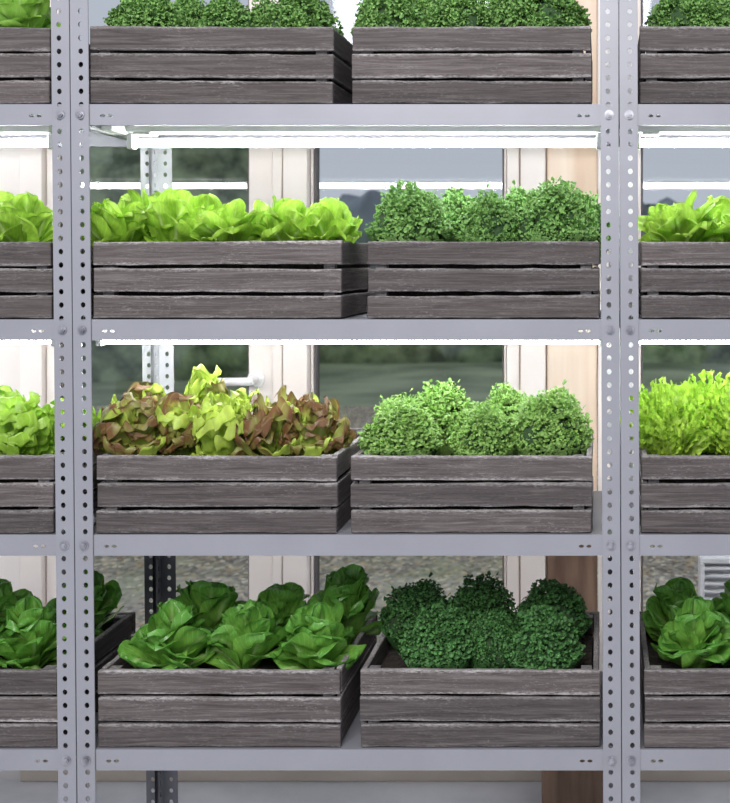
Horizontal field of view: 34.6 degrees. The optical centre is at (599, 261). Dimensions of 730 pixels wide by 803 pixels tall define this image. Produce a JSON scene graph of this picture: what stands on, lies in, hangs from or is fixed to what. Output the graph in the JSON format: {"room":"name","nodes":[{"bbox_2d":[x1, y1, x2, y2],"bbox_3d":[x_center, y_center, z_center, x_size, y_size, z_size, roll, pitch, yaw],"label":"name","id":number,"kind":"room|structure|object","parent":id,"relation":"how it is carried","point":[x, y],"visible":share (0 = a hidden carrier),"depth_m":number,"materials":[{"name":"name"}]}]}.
{"room":"greenhouse","nodes":[
{"label":"greenhouse","id":0,"kind":"room"},
{"bbox_2d":[0,147,19,778],"bbox_3d":[-0.300,-0.034,2.930,5.800,2.700,0.120,0,0,0],"label":"wall","id":1,"kind":"structure","parent":0,"point":[9,156],"depth_m":2.87,"materials":[{"name":"paint"}]},
{"bbox_2d":[20,147,46,761],"bbox_3d":[-1.442,0.139,2.914,0.056,2.265,0.112,0,0,0],"label":"door frame","id":2,"kind":"structure","parent":1,"relation":"attached to","point":[33,160],"depth_m":2.86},
{"bbox_2d":[47,0,272,602],"bbox_3d":[-1.123,0.138,2.873,0.578,2.257,0.127,0,0,0],"label":"door","id":3,"kind":"structure","parent":1,"relation":"in","point":[260,159],"depth_m":2.88,"materials":[{"name":"wood"}]},
{"bbox_2d":[273,0,310,602],"bbox_3d":[-0.785,0.139,2.910,0.090,2.265,0.120,0,0,0],"label":"door frame","id":4,"kind":"structure","parent":1,"relation":"attached to","point":[291,165],"depth_m":2.85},
{"bbox_2d":[311,5,506,602],"bbox_3d":[-0.488,0.138,2.906,0.499,2.257,0.060,0,0,0],"label":"window","id":5,"kind":"structure","parent":1,"relation":"in","point":[315,151],"depth_m":2.89,"materials":[{"name":"wood"}]},
{"bbox_2d":[507,147,545,611],"bbox_3d":[-0.188,0.139,2.913,0.098,2.265,0.114,0,0,0],"label":"door frame","id":6,"kind":"structure","parent":1,"relation":"attached to","point":[526,363],"depth_m":2.86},
{"bbox_2d":[547,0,596,657],"bbox_3d":[-0.071,0.139,2.921,0.127,2.265,0.099,0,0,0],"label":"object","id":7,"kind":"object","parent":1,"relation":"attached to","point":[575,363],"visible":0.08,"depth_m":2.87,"materials":[{"name":"brown wood"}]},
{"bbox_2d":[598,0,633,670],"bbox_3d":[0.043,0.139,2.917,0.097,2.265,0.106,0,0,0],"label":"door frame","id":8,"kind":"structure","parent":1,"relation":"attached to","point":[599,161],"depth_m":2.86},
{"bbox_2d":[637,0,642,610],"bbox_3d":[0.429,0.138,2.906,0.669,2.257,0.060,0,0,0],"label":"window","id":9,"kind":"structure","parent":1,"relation":"in","point":[639,2],"depth_m":2.88,"materials":[{"name":"wood"}]},
{"bbox_2d":[698,556,729,599],"bbox_3d":[0.347,0.815,2.845,0.196,0.150,0.050,0,0,0],"label":"ventilation grille","id":10,"kind":"object","parent":9,"relation":"attached to","point":[713,571],"visible":0.52,"depth_m":2.83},
{"bbox_2d":[0,779,729,802],"bbox_3d":[-0.300,1.366,0.730,5.800,0.100,4.520,0,0,0],"label":"floor","id":11,"kind":"structure","parent":0,"point":[11,790],"depth_m":2.80,"materials":[{"name":"concrete"}]},
{"bbox_2d":[0,0,158,802],"bbox_3d":[-1.470,0.287,2.270,1.023,2.059,0.416,0,0,0],"label":"shelving unit","id":12,"kind":"object","parent":11,"relation":"on","point":[59,543],"visible":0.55,"depth_m":2.07,"materials":[{"name":"paint"}]},
{"bbox_2d":[0,126,60,148],"bbox_3d":[-1.584,-0.258,2.270,0.978,0.062,0.048,0,0,0],"label":"tube light","id":13,"kind":"object","parent":12,"relation":"attached to","point":[4,130],"visible":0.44,"depth_m":2.26,"materials":[{"name":"plastic"}]},
{"bbox_2d":[0,27,96,103],"bbox_3d":[-1.238,-0.363,2.251,0.451,0.144,0.350,0,0,0],"label":"wooden crate","id":14,"kind":"object","parent":12,"relation":"on","point":[37,65],"visible":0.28,"depth_m":2.08,"materials":[{"name":"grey wood"}]},
{"bbox_2d":[0,51,89,93],"bbox_3d":[-1.238,-0.353,2.251,0.418,0.102,0.278,0,0,0],"label":"potting soil","id":15,"kind":"object","parent":14,"relation":"on","point":[12,52],"visible":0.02,"depth_m":2.11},
{"bbox_2d":[0,0,60,27],"bbox_3d":[-1.112,-0.458,2.174,0.146,0.133,0.143,0,0,-3],"label":"leaf lettuce","id":16,"kind":"object","parent":15,"relation":"on","point":[13,13],"visible":0.44,"depth_m":2.14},
{"bbox_2d":[0,241,102,317],"bbox_3d":[-1.232,0.032,2.251,0.449,0.144,0.353,0,0,0],"label":"wooden crate","id":17,"kind":"object","parent":12,"relation":"on","point":[39,280],"visible":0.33,"depth_m":2.08,"materials":[{"name":"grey wood"}]},
{"bbox_2d":[0,264,102,295],"bbox_3d":[-1.232,0.043,2.251,0.416,0.102,0.278,0,0,0],"label":"potting soil","id":18,"kind":"object","parent":17,"relation":"on","point":[83,265],"visible":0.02,"depth_m":2.11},
{"bbox_2d":[0,191,60,241],"bbox_3d":[-1.109,-0.066,2.179,0.134,0.140,0.174,0,0,-13],"label":"leaf lettuce","id":19,"kind":"object","parent":18,"relation":"on","point":[24,217],"visible":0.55,"depth_m":2.15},
{"bbox_2d":[0,449,103,532],"bbox_3d":[-1.228,0.428,2.250,0.449,0.144,0.351,0,0,0],"label":"wooden crate","id":20,"kind":"object","parent":12,"relation":"on","point":[41,494],"visible":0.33,"depth_m":2.08,"materials":[{"name":"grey wood"}]},
{"bbox_2d":[0,463,97,509],"bbox_3d":[-1.228,0.438,2.251,0.416,0.102,0.278,0,0,0],"label":"potting soil","id":21,"kind":"object","parent":20,"relation":"on","point":[1,480],"visible":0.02,"depth_m":2.11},
{"bbox_2d":[0,391,64,454],"bbox_3d":[-1.124,0.324,2.168,0.153,0.151,0.152,0,0,17],"label":"leaf lettuce","id":22,"kind":"object","parent":21,"relation":"on","point":[27,428],"visible":0.82,"depth_m":2.13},
{"bbox_2d":[0,612,135,746],"bbox_3d":[-1.222,0.822,2.252,0.450,0.144,0.351,0,0,0],"label":"wooden crate","id":23,"kind":"object","parent":12,"relation":"on","point":[42,710],"visible":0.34,"depth_m":2.08,"materials":[{"name":"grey wood"}]},
{"bbox_2d":[0,643,120,722],"bbox_3d":[-1.222,0.833,2.251,0.416,0.102,0.278,0,0,0],"label":"potting soil","id":24,"kind":"object","parent":23,"relation":"on","point":[8,666],"visible":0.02,"depth_m":2.11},
{"bbox_2d":[0,579,32,631],"bbox_3d":[-1.238,0.723,2.320,0.177,0.142,0.157,0,0,6],"label":"lettuce","id":25,"kind":"object","parent":24,"relation":"on","point":[7,596],"visible":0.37,"depth_m":2.31,"materials":[{"name":"green plant"}]},
{"bbox_2d":[0,596,66,668],"bbox_3d":[-1.099,0.718,2.170,0.173,0.152,0.169,0,0,44],"label":"lettuce","id":26,"kind":"object","parent":24,"relation":"on","point":[29,641],"visible":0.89,"depth_m":2.14,"materials":[{"name":"green plant"}]},
{"bbox_2d":[46,569,123,640],"bbox_3d":[-1.070,0.717,2.324,0.149,0.154,0.159,0,0,-13],"label":"lettuce","id":27,"kind":"object","parent":24,"relation":"on","point":[107,597],"visible":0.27,"depth_m":2.34,"materials":[{"name":"green plant"}]},
{"bbox_2d":[70,0,620,802],"bbox_3d":[-0.468,0.287,2.270,1.016,2.058,0.416,0,0,0],"label":"shelving unit","id":28,"kind":"object","parent":11,"relation":"on","point":[604,537],"visible":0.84,"depth_m":2.07,"materials":[{"name":"paint"}]},
{"bbox_2d":[90,26,356,103],"bbox_3d":[-0.716,-0.363,2.251,0.451,0.144,0.350,0,0,0],"label":"wooden crate","id":29,"kind":"object","parent":28,"relation":"on","point":[106,65],"visible":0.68,"depth_m":2.08,"materials":[{"name":"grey wood"}]},
{"bbox_2d":[115,51,351,93],"bbox_3d":[-0.716,-0.353,2.251,0.417,0.102,0.278,0,0,0],"label":"potting soil","id":30,"kind":"object","parent":29,"relation":"on","point":[156,52],"visible":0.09,"depth_m":2.11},
{"bbox_2d":[103,0,184,26],"bbox_3d":[-0.882,-0.463,2.183,0.151,0.142,0.156,0,0,-15],"label":"herb plant","id":31,"kind":"object","parent":30,"relation":"on","point":[154,13],"visible":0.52,"depth_m":2.14,"materials":[{"name":"green plant"}]},
{"bbox_2d":[172,0,206,26],"bbox_3d":[-0.848,-0.475,2.316,0.120,0.168,0.124,0,0,18],"label":"herb plant","id":32,"kind":"object","parent":30,"relation":"on","point":[191,11],"visible":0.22,"depth_m":2.28,"materials":[{"name":"green plant"}]},
{"bbox_2d":[193,0,259,26],"bbox_3d":[-0.719,-0.458,2.186,0.143,0.131,0.130,0,0,44],"label":"herb plant","id":33,"kind":"object","parent":30,"relation":"on","point":[223,13],"visible":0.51,"depth_m":2.15,"materials":[{"name":"green plant"}]},
{"bbox_2d":[261,0,343,36],"bbox_3d":[-0.581,-0.463,2.188,0.146,0.143,0.154,0,0,24],"label":"herb plant","id":34,"kind":"object","parent":30,"relation":"on","point":[288,13],"visible":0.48,"depth_m":2.15,"materials":[{"name":"green plant"}]},
{"bbox_2d":[96,428,364,532],"bbox_3d":[-0.706,0.428,2.251,0.445,0.144,0.352,0,0,0],"label":"wooden crate","id":35,"kind":"object","parent":28,"relation":"on","point":[114,494],"visible":0.7,"depth_m":2.08,"materials":[{"name":"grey wood"}]},
{"bbox_2d":[122,467,350,509],"bbox_3d":[-0.706,0.438,2.251,0.412,0.102,0.278,0,0,0],"label":"potting soil","id":36,"kind":"object","parent":35,"relation":"on","point":[342,474],"visible":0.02,"depth_m":2.11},
{"bbox_2d":[92,392,175,455],"bbox_3d":[-0.893,0.324,2.170,0.160,0.151,0.154,0,0,-23],"label":"lettuce","id":37,"kind":"object","parent":36,"relation":"on","point":[128,429],"visible":0.8,"depth_m":2.13,"materials":[{"name":"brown plant"}]},
{"bbox_2d":[111,381,165,407],"bbox_3d":[-0.939,0.323,2.326,0.148,0.152,0.162,0,0,-8],"label":"lettuce","id":38,"kind":"object","parent":36,"relation":"on","point":[143,389],"visible":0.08,"depth_m":2.31,"materials":[{"name":"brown plant"}]},
{"bbox_2d":[154,392,200,455],"bbox_3d":[-0.820,0.326,2.207,0.132,0.145,0.145,0,0,-42],"label":"lettuce","id":39,"kind":"object","parent":36,"relation":"on","point":[172,410],"visible":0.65,"depth_m":2.16,"materials":[{"name":"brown plant"}]},
{"bbox_2d":[184,364,229,404],"bbox_3d":[-0.799,0.302,2.270,0.130,0.197,0.128,0,0,5],"label":"lettuce","id":40,"kind":"object","parent":36,"relation":"on","point":[202,381],"visible":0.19,"depth_m":2.25,"materials":[{"name":"green plant"}]},
{"bbox_2d":[188,390,252,455],"bbox_3d":[-0.716,0.322,2.167,0.142,0.154,0.146,0,0,-23],"label":"lettuce","id":41,"kind":"object","parent":36,"relation":"on","point":[214,423],"visible":0.73,"depth_m":2.12,"materials":[{"name":"green plant"}]},
{"bbox_2d":[232,393,305,455],"bbox_3d":[-0.632,0.324,2.176,0.156,0.150,0.139,0,0,-15],"label":"lettuce","id":42,"kind":"object","parent":36,"relation":"on","point":[262,426],"visible":0.77,"depth_m":2.12,"materials":[{"name":"brown plant"}]},
{"bbox_2d":[279,392,357,455],"bbox_3d":[-0.548,0.325,2.188,0.146,0.148,0.141,0,0,10],"label":"lettuce","id":43,"kind":"object","parent":36,"relation":"on","point":[321,432],"visible":0.8,"depth_m":2.16,"materials":[{"name":"brown plant"}]},
{"bbox_2d":[93,240,375,317],"bbox_3d":[-0.705,0.032,2.250,0.458,0.144,0.352,0,0,0],"label":"wooden crate","id":44,"kind":"object","parent":28,"relation":"on","point":[110,279],"visible":0.91,"depth_m":2.08,"materials":[{"name":"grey wood"}]},
{"bbox_2d":[119,264,367,295],"bbox_3d":[-0.705,0.042,2.251,0.425,0.102,0.278,0,0,0],"label":"potting soil","id":45,"kind":"object","parent":44,"relation":"on","point":[266,266],"visible":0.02,"depth_m":2.11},
{"bbox_2d":[81,198,156,246],"bbox_3d":[-0.922,-0.059,2.164,0.165,0.124,0.134,0,0,-23],"label":"leaf lettuce","id":46,"kind":"object","parent":45,"relation":"on","point":[108,219],"visible":0.66,"depth_m":2.12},
{"bbox_2d":[126,188,204,241],"bbox_3d":[-0.836,-0.070,2.179,0.163,0.148,0.154,0,0,-11],"label":"leaf lettuce","id":47,"kind":"object","parent":45,"relation":"on","point":[171,217],"visible":0.59,"depth_m":2.14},
{"bbox_2d":[193,193,228,214],"bbox_3d":[-0.794,-0.069,2.314,0.157,0.144,0.148,0,0,-16],"label":"leaf lettuce","id":48,"kind":"object","parent":45,"relation":"on","point":[212,203],"visible":0.05,"depth_m":2.31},
{"bbox_2d":[190,198,265,241],"bbox_3d":[-0.702,-0.059,2.156,0.139,0.125,0.162,0,0,9],"label":"leaf lettuce","id":49,"kind":"object","parent":45,"relation":"on","point":[231,224],"visible":0.62,"depth_m":2.13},
{"bbox_2d":[250,195,311,240],"bbox_3d":[-0.613,-0.063,2.174,0.156,0.133,0.140,0,0,10],"label":"leaf lettuce","id":50,"kind":"object","parent":45,"relation":"on","point":[287,219],"visible":0.62,"depth_m":2.14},
{"bbox_2d":[304,197,359,243],"bbox_3d":[-0.521,-0.062,2.173,0.114,0.132,0.148,0,0,-8],"label":"leaf lettuce","id":51,"kind":"object","parent":45,"relation":"on","point":[331,218],"visible":0.75,"depth_m":2.14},
{"bbox_2d":[98,611,377,746],"bbox_3d":[-0.701,0.823,2.251,0.447,0.144,0.352,0,0,0],"label":"wooden crate","id":52,"kind":"object","parent":28,"relation":"on","point":[116,679],"visible":0.61,"depth_m":2.08,"materials":[{"name":"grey wood"}]},
{"bbox_2d":[124,646,336,722],"bbox_3d":[-0.701,0.833,2.251,0.414,0.102,0.278,0,0,0],"label":"potting soil","id":53,"kind":"object","parent":52,"relation":"on","point":[267,663],"visible":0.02,"depth_m":2.11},
{"bbox_2d":[117,598,215,668],"bbox_3d":[-0.822,0.720,2.160,0.189,0.147,0.168,0,0,-23],"label":"lettuce","id":54,"kind":"object","parent":53,"relation":"on","point":[171,638],"visible":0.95,"depth_m":2.13,"materials":[{"name":"green plant"}]},
{"bbox_2d":[174,580,246,630],"bbox_3d":[-0.809,0.721,2.315,0.195,0.146,0.173,0,0,10],"label":"lettuce","id":55,"kind":"object","parent":53,"relation":"on","point":[210,599],"visible":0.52,"depth_m":2.30,"materials":[{"name":"green plant"}]},
{"bbox_2d":[205,599,289,668],"bbox_3d":[-0.685,0.721,2.176,0.162,0.145,0.173,0,0,-42],"label":"lettuce","id":56,"kind":"object","parent":53,"relation":"on","point":[246,634],"visible":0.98,"depth_m":2.14,"materials":[{"name":"green plant"}]},
{"bbox_2d":[257,582,309,646],"bbox_3d":[-0.664,0.728,2.326,0.173,0.130,0.195,0,0,-8],"label":"lettuce","id":57,"kind":"object","parent":53,"relation":"on","point":[283,600],"visible":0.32,"depth_m":2.31,"materials":[{"name":"green plant"}]},
{"bbox_2d":[269,601,365,669],"bbox_3d":[-0.538,0.723,2.172,0.180,0.141,0.184,0,0,29],"label":"lettuce","id":58,"kind":"object","parent":53,"relation":"on","point":[317,638],"visible":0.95,"depth_m":2.14,"materials":[{"name":"green plant"}]},
{"bbox_2d":[307,564,382,644],"bbox_3d":[-0.535,0.710,2.316,0.174,0.168,0.164,0,0,-27],"label":"lettuce","id":59,"kind":"object","parent":53,"relation":"on","point":[347,585],"visible":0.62,"depth_m":2.30,"materials":[{"name":"green plant"}]},
{"bbox_2d":[96,330,600,345],"bbox_3d":[-0.500,0.138,2.270,1.020,0.062,0.048,0,0,0],"label":"tube light","id":60,"kind":"object","parent":28,"relation":"attached to","point":[98,342],"visible":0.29,"depth_m":2.26,"materials":[{"name":"plastic"}]},
{"bbox_2d":[126,126,600,149],"bbox_3d":[-0.472,-0.258,2.270,0.952,0.062,0.048,0,0,0],"label":"tube light","id":61,"kind":"object","parent":28,"relation":"attached to","point":[133,142],"visible":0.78,"depth_m":2.26,"materials":[{"name":"plastic"}]},
{"bbox_2d":[351,429,592,532],"bbox_3d":[-0.236,0.428,2.251,0.445,0.144,0.352,0,0,0],"label":"wooden crate","id":62,"kind":"object","parent":28,"relation":"on","point":[365,468],"visible":0.81,"depth_m":2.08,"materials":[{"name":"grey wood"}]},
{"bbox_2d":[372,455,584,509],"bbox_3d":[-0.237,0.438,2.251,0.412,0.102,0.278,0,0,0],"label":"potting soil","id":63,"kind":"object","parent":62,"relation":"on","point":[373,481],"visible":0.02,"depth_m":2.11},
{"bbox_2d":[357,397,443,455],"bbox_3d":[-0.384,0.329,2.163,0.161,0.139,0.166,0,0,-15],"label":"herb plant","id":64,"kind":"object","parent":63,"relation":"on","point":[406,429],"visible":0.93,"depth_m":2.12,"materials":[{"name":"green plant"}]},
{"bbox_2d":[409,378,475,455],"bbox_3d":[-0.332,0.318,2.306,0.160,0.163,0.165,0,0,18],"label":"herb plant","id":65,"kind":"object","parent":63,"relation":"on","point":[444,404],"visible":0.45,"depth_m":2.26,"materials":[{"name":"green plant"}]},
{"bbox_2d":[445,400,519,455],"bbox_3d":[-0.222,0.331,2.166,0.150,0.136,0.136,0,0,44],"label":"herb plant","id":66,"kind":"object","parent":63,"relation":"on","point":[483,430],"visible":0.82,"depth_m":2.13,"materials":[{"name":"green plant"}]},
{"bbox_2d":[486,382,528,454],"bbox_3d":[-0.188,0.321,2.316,0.130,0.156,0.143,0,0,-12],"label":"herb plant","id":67,"kind":"object","parent":63,"relation":"on","point":[505,400],"visible":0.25,"depth_m":2.29,"materials":[{"name":"green plant"}]},
{"bbox_2d":[508,379,593,455],"bbox_3d":[-0.098,0.314,2.178,0.160,0.172,0.169,0,0,24],"label":"herb plant","id":68,"kind":"object","parent":63,"relation":"on","point":[546,425],"visible":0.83,"depth_m":2.13,"materials":[{"name":"green plant"}]},
{"bbox_2d":[352,26,592,103],"bbox_3d":[-0.236,-0.363,2.251,0.442,0.144,0.352,0,0,0],"label":"wooden crate","id":69,"kind":"object","parent":28,"relation":"on","point":[367,66],"visible":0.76,"depth_m":2.08,"materials":[{"name":"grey wood"}]},
{"bbox_2d":[374,50,584,81],"bbox_3d":[-0.236,-0.353,2.251,0.408,0.102,0.278,0,0,0],"label":"potting soil","id":70,"kind":"object","parent":69,"relation":"on","point":[556,51],"visible":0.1,"depth_m":2.11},
{"bbox_2d":[350,0,427,33],"bbox_3d":[-0.412,-0.470,2.190,0.147,0.156,0.138,0,0,-33],"label":"herb plant","id":71,"kind":"object","parent":70,"relation":"on","point":[372,13],"visible":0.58,"depth_m":2.15,"materials":[{"name":"green plant"}]},
{"bbox_2d":[425,0,499,26],"bbox_3d":[-0.271,-0.465,2.189,0.144,0.147,0.140,0,0,-39],"label":"herb plant","id":72,"kind":"object","parent":70,"relation":"on","point":[447,13],"visible":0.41,"depth_m":2.15,"materials":[{"name":"green plant"}]},
{"bbox_2d":[506,0,591,31],"bbox_3d":[-0.101,-0.470,2.186,0.162,0.156,0.179,0,0,21],"label":"herb plant","id":73,"kind":"object","parent":70,"relation":"on","point":[533,13],"visible":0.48,"depth_m":2.13,"materials":[{"name":"green plant"}]},
{"bbox_2d":[360,612,599,746],"bbox_3d":[-0.221,0.822,2.252,0.444,0.144,0.350,0,0,0],"label":"wooden crate","id":74,"kind":"object","parent":28,"relation":"on","point":[521,686],"visible":0.75,"depth_m":2.08,"materials":[{"name":"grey wood"}]},
{"bbox_2d":[381,634,591,722],"bbox_3d":[-0.221,0.833,2.251,0.410,0.101,0.278,0,0,0],"label":"potting soil","id":75,"kind":"object","parent":74,"relation":"on","point":[393,659],"visible":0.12,"depth_m":2.19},
{"bbox_2d":[378,572,450,651],"bbox_3d":[-0.378,0.717,2.318,0.154,0.152,0.164,0,0,24],"label":"herb plant","id":76,"kind":"object","parent":75,"relation":"on","point":[400,615],"visible":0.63,"depth_m":2.28,"materials":[{"name":"green plant"}]},
{"bbox_2d":[398,599,479,668],"bbox_3d":[-0.309,0.722,2.153,0.149,0.143,0.154,0,0,-15],"label":"herb plant","id":77,"kind":"object","parent":75,"relation":"on","point":[441,639],"visible":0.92,"depth_m":2.12,"materials":[{"name":"green plant"}]},
{"bbox_2d":[446,571,517,626],"bbox_3d":[-0.252,0.717,2.326,0.153,0.153,0.158,0,0,18],"label":"herb plant","id":78,"kind":"object","parent":75,"relation":"on","point":[478,598],"visible":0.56,"depth_m":2.30,"materials":[{"name":"green plant"}]},
{"bbox_2d":[467,605,512,668],"bbox_3d":[-0.210,0.727,2.179,0.115,0.132,0.109,0,0,-33],"label":"herb plant","id":79,"kind":"object","parent":75,"relation":"on","point":[492,630],"visible":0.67,"depth_m":2.14,"materials":[{"name":"green plant"}]},
{"bbox_2d":[501,604,585,669],"bbox_3d":[-0.108,0.722,2.156,0.172,0.144,0.157,0,0,44],"label":"herb plant","id":80,"kind":"object","parent":75,"relation":"on","point":[541,641],"visible":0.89,"depth_m":2.11,"materials":[{"name":"green plant"}]},
{"bbox_2d":[513,578,592,640],"bbox_3d":[-0.099,0.721,2.326,0.161,0.146,0.177,0,0,-12],"label":"herb plant","id":81,"kind":"object","parent":75,"relation":"on","point":[552,593],"visible":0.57,"depth_m":2.30,"materials":[{"name":"green plant"}]},
{"bbox_2d":[367,241,599,317],"bbox_3d":[-0.215,0.033,2.251,0.429,0.144,0.349,0,0,0],"label":"wooden crate","id":82,"kind":"object","parent":28,"relation":"on","point":[382,279],"visible":0.91,"depth_m":2.08,"materials":[{"name":"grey wood"}]},
{"bbox_2d":[389,264,591,295],"bbox_3d":[-0.215,0.043,2.251,0.395,0.102,0.278,0,0,0],"label":"potting soil","id":83,"kind":"object","parent":82,"relation":"on","point":[404,266],"visible":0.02,"depth_m":2.11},
{"bbox_2d":[364,179,455,241],"bbox_3d":[-0.367,-0.079,2.186,0.175,0.166,0.159,0,0,-2],"label":"herb plant","id":84,"kind":"object","parent":83,"relation":"on","point":[410,215],"visible":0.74,"depth_m":2.14,"materials":[{"name":"green plant"}]},
{"bbox_2d":[438,186,475,241],"bbox_3d":[-0.298,-0.078,2.326,0.144,0.163,0.131,0,0,31],"label":"herb plant","id":85,"kind":"object","parent":83,"relation":"on","point":[454,203],"visible":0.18,"depth_m":2.29,"materials":[{"name":"green plant"}]},
{"bbox_2d":[457,183,520,241],"bbox_3d":[-0.209,-0.074,2.188,0.124,0.156,0.131,0,0,-23],"label":"herb plant","id":86,"kind":"object","parent":83,"relation":"on","point":[491,220],"visible":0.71,"depth_m":2.15,"materials":[{"name":"green plant"}]},
{"bbox_2d":[512,176,599,241],"bbox_3d":[-0.081,-0.082,2.190,0.166,0.172,0.172,0,0,-28],"label":"herb plant","id":87,"kind":"object","parent":83,"relation":"on","point":[552,212],"visible":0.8,"depth_m":2.14,"materials":[{"name":"green plant"}]},
{"bbox_2d":[20,760,729,780],"bbox_3d":[-0.347,1.294,2.923,2.246,0.045,0.134,0,0,0],"label":"threshold","id":88,"kind":"object","parent":11,"relation":"on","point":[25,775],"visible":0.24,"depth_m":2.86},
{"bbox_2d":[542,760,602,802],"bbox_3d":[-0.066,1.216,2.740,0.146,0.200,0.140,0,0,0],"label":"block","id":89,"kind":"object","parent":11,"relation":"on","point":[558,786],"visible":0.34,"depth_m":2.67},
{"bbox_2d":[618,0,729,802],"bbox_3d":[0.538,0.287,2.270,1.008,2.058,0.416,0,0,0],"label":"shelving unit","id":90,"kind":"object","parent":11,"relation":"on","point":[635,543],"visible":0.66,"depth_m":2.07,"materials":[{"name":"paint"}]},
{"bbox_2d":[637,26,729,103],"bbox_3d":[0.297,-0.363,2.251,0.451,0.145,0.350,0,0,0],"label":"wooden crate","id":91,"kind":"object","parent":90,"relation":"on","point":[652,65],"visible":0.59,"depth_m":2.08,"materials":[{"name":"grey wood"}]},
{"bbox_2d":[644,51,729,81],"bbox_3d":[0.297,-0.353,2.251,0.417,0.102,0.278,0,0,0],"label":"potting soil","id":92,"kind":"object","parent":91,"relation":"on","point":[658,52],"visible":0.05,"depth_m":2.11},
{"bbox_2d":[644,0,728,26],"bbox_3d":[0.170,-0.464,2.186,0.167,0.144,0.152,0,0,-36],"label":"herb plant","id":93,"kind":"object","parent":92,"relation":"on","point":[668,13],"visible":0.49,"depth_m":2.15,"materials":[{"name":"green plant"}]},
{"bbox_2d":[638,241,729,317],"bbox_3d":[0.300,0.032,2.251,0.452,0.145,0.352,0,0,0],"label":"wooden crate","id":94,"kind":"object","parent":90,"relation":"on","point":[652,280],"visible":0.84,"depth_m":2.08,"materials":[{"name":"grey wood"}]},
{"bbox_2d":[643,265,729,295],"bbox_3d":[0.300,0.043,2.251,0.418,0.102,0.278,0,0,0],"label":"potting soil","id":95,"kind":"object","parent":94,"relation":"on","point":[659,266],"visible":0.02,"depth_m":2.11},
{"bbox_2d":[648,189,723,241],"bbox_3d":[0.166,-0.068,2.166,0.146,0.144,0.170,0,0,1],"label":"leaf lettuce","id":96,"kind":"object","parent":95,"relation":"on","point":[678,222],"visible":0.67,"depth_m":2.13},
{"bbox_2d":[638,126,729,149],"bbox_3d":[0.527,-0.258,2.270,0.918,0.062,0.048,0,0,0],"label":"tube light","id":97,"kind":"object","parent":90,"relation":"attached to","point":[645,131],"visible":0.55,"depth_m":2.26,"materials":[{"name":"plastic"}]},
{"bbox_2d":[639,448,729,532],"bbox_3d":[0.302,0.428,2.250,0.453,0.144,0.352,0,0,0],"label":"wooden crate","id":98,"kind":"object","parent":90,"relation":"on","point":[654,495],"visible":0.66,"depth_m":2.08,"materials":[{"name":"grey wood"}]},
{"bbox_2d":[647,452,729,509],"bbox_3d":[0.302,0.438,2.251,0.419,0.102,0.278,0,0,0],"label":"potting soil","id":99,"kind":"object","parent":98,"relation":"on","point":[713,453],"visible":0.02,"depth_m":2.11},
{"bbox_2d":[620,381,719,454],"bbox_3d":[0.143,0.316,2.176,0.206,0.168,0.183,0,0,-23],"label":"salad","id":100,"kind":"object","parent":99,"relation":"on","point":[668,428],"visible":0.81,"depth_m":2.14,"materials":[{"name":"green plant"}]},
{"bbox_2d":[685,370,729,453],"bbox_3d":[0.215,0.309,2.317,0.183,0.182,0.210,0,0,29],"label":"salad","id":101,"kind":"object","parent":99,"relation":"on","point":[695,389],"visible":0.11,"depth_m":2.29,"materials":[{"name":"green plant"}]},
{"bbox_2d":[692,379,729,454],"bbox_3d":[0.274,0.308,2.171,0.182,0.184,0.190,0,0,43],"label":"salad","id":102,"kind":"object","parent":99,"relation":"on","point":[720,421],"visible":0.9,"depth_m":2.16,"materials":[{"name":"green plant"}]},
{"bbox_2d":[640,611,729,747],"bbox_3d":[0.306,0.823,2.251,0.452,0.144,0.353,0,0,0],"label":"wooden crate","id":103,"kind":"object","parent":90,"relation":"on","point":[656,681],"visible":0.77,"depth_m":2.08,"materials":[{"name":"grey wood"}]},
{"bbox_2d":[646,634,729,723],"bbox_3d":[0.306,0.833,2.251,0.418,0.101,0.278,0,0,0],"label":"potting soil","id":104,"kind":"object","parent":103,"relation":"on","point":[654,658],"visible":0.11,"depth_m":2.19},
{"bbox_2d":[641,577,696,641],"bbox_3d":[0.163,0.724,2.337,0.156,0.140,0.179,0,0,21],"label":"lettuce","id":105,"kind":"object","parent":104,"relation":"on","point":[674,593],"visible":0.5,"depth_m":2.32,"materials":[{"name":"green plant"}]},
{"bbox_2d":[651,596,729,668],"bbox_3d":[0.178,0.718,2.159,0.180,0.152,0.176,0,0,-32],"label":"lettuce","id":106,"kind":"object","parent":104,"relation":"on","point":[697,636],"visible":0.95,"depth_m":2.13,"materials":[{"name":"green plant"}]},
{"label":"outside","id":107,"kind":"structure","parent":0,"visible":0},
{"bbox_2d":[85,406,697,640],"bbox_3d":[-2.000,1.386,6.731,24.000,0.100,7.479,0,0,0],"label":"gravel ground","id":108,"kind":"structure","parent":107,"point":[383,572],"depth_m":4.89,"materials":[{"name":"grey stone"}]},
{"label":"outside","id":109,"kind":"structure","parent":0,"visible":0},
{"bbox_2d":[83,362,729,405],"bbox_3d":[-2.500,1.391,21.270,45.000,0.090,21.599,0,0,0],"label":"lawn","id":110,"kind":"structure","parent":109,"point":[351,384],"depth_m":13.03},
{"bbox_2d":[81,138,247,381],"bbox_3d":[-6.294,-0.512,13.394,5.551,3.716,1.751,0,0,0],"label":"window pane","id":111,"kind":"object","parent":110,"relation":"on","point":[222,172],"visible":0.12,"depth_m":12.74,"materials":[{"name":"glass"}]},
{"bbox_2d":[320,331,729,362],"bbox_3d":[-1.987,0.763,15.674,20.193,1.165,1.558,0,0,0],"label":"hedge","id":112,"kind":"object","parent":110,"relation":"on","point":[329,353],"visible":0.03,"depth_m":15.06,"materials":[{"name":"green plant"}]},
{"bbox_2d":[344,185,729,267],"bbox_3d":[0.031,-0.191,24.817,28.310,3.074,2.370,0,0,0],"label":"tree line","id":113,"kind":"object","parent":110,"relation":"on","point":[366,212],"visible":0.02,"depth_m":24.15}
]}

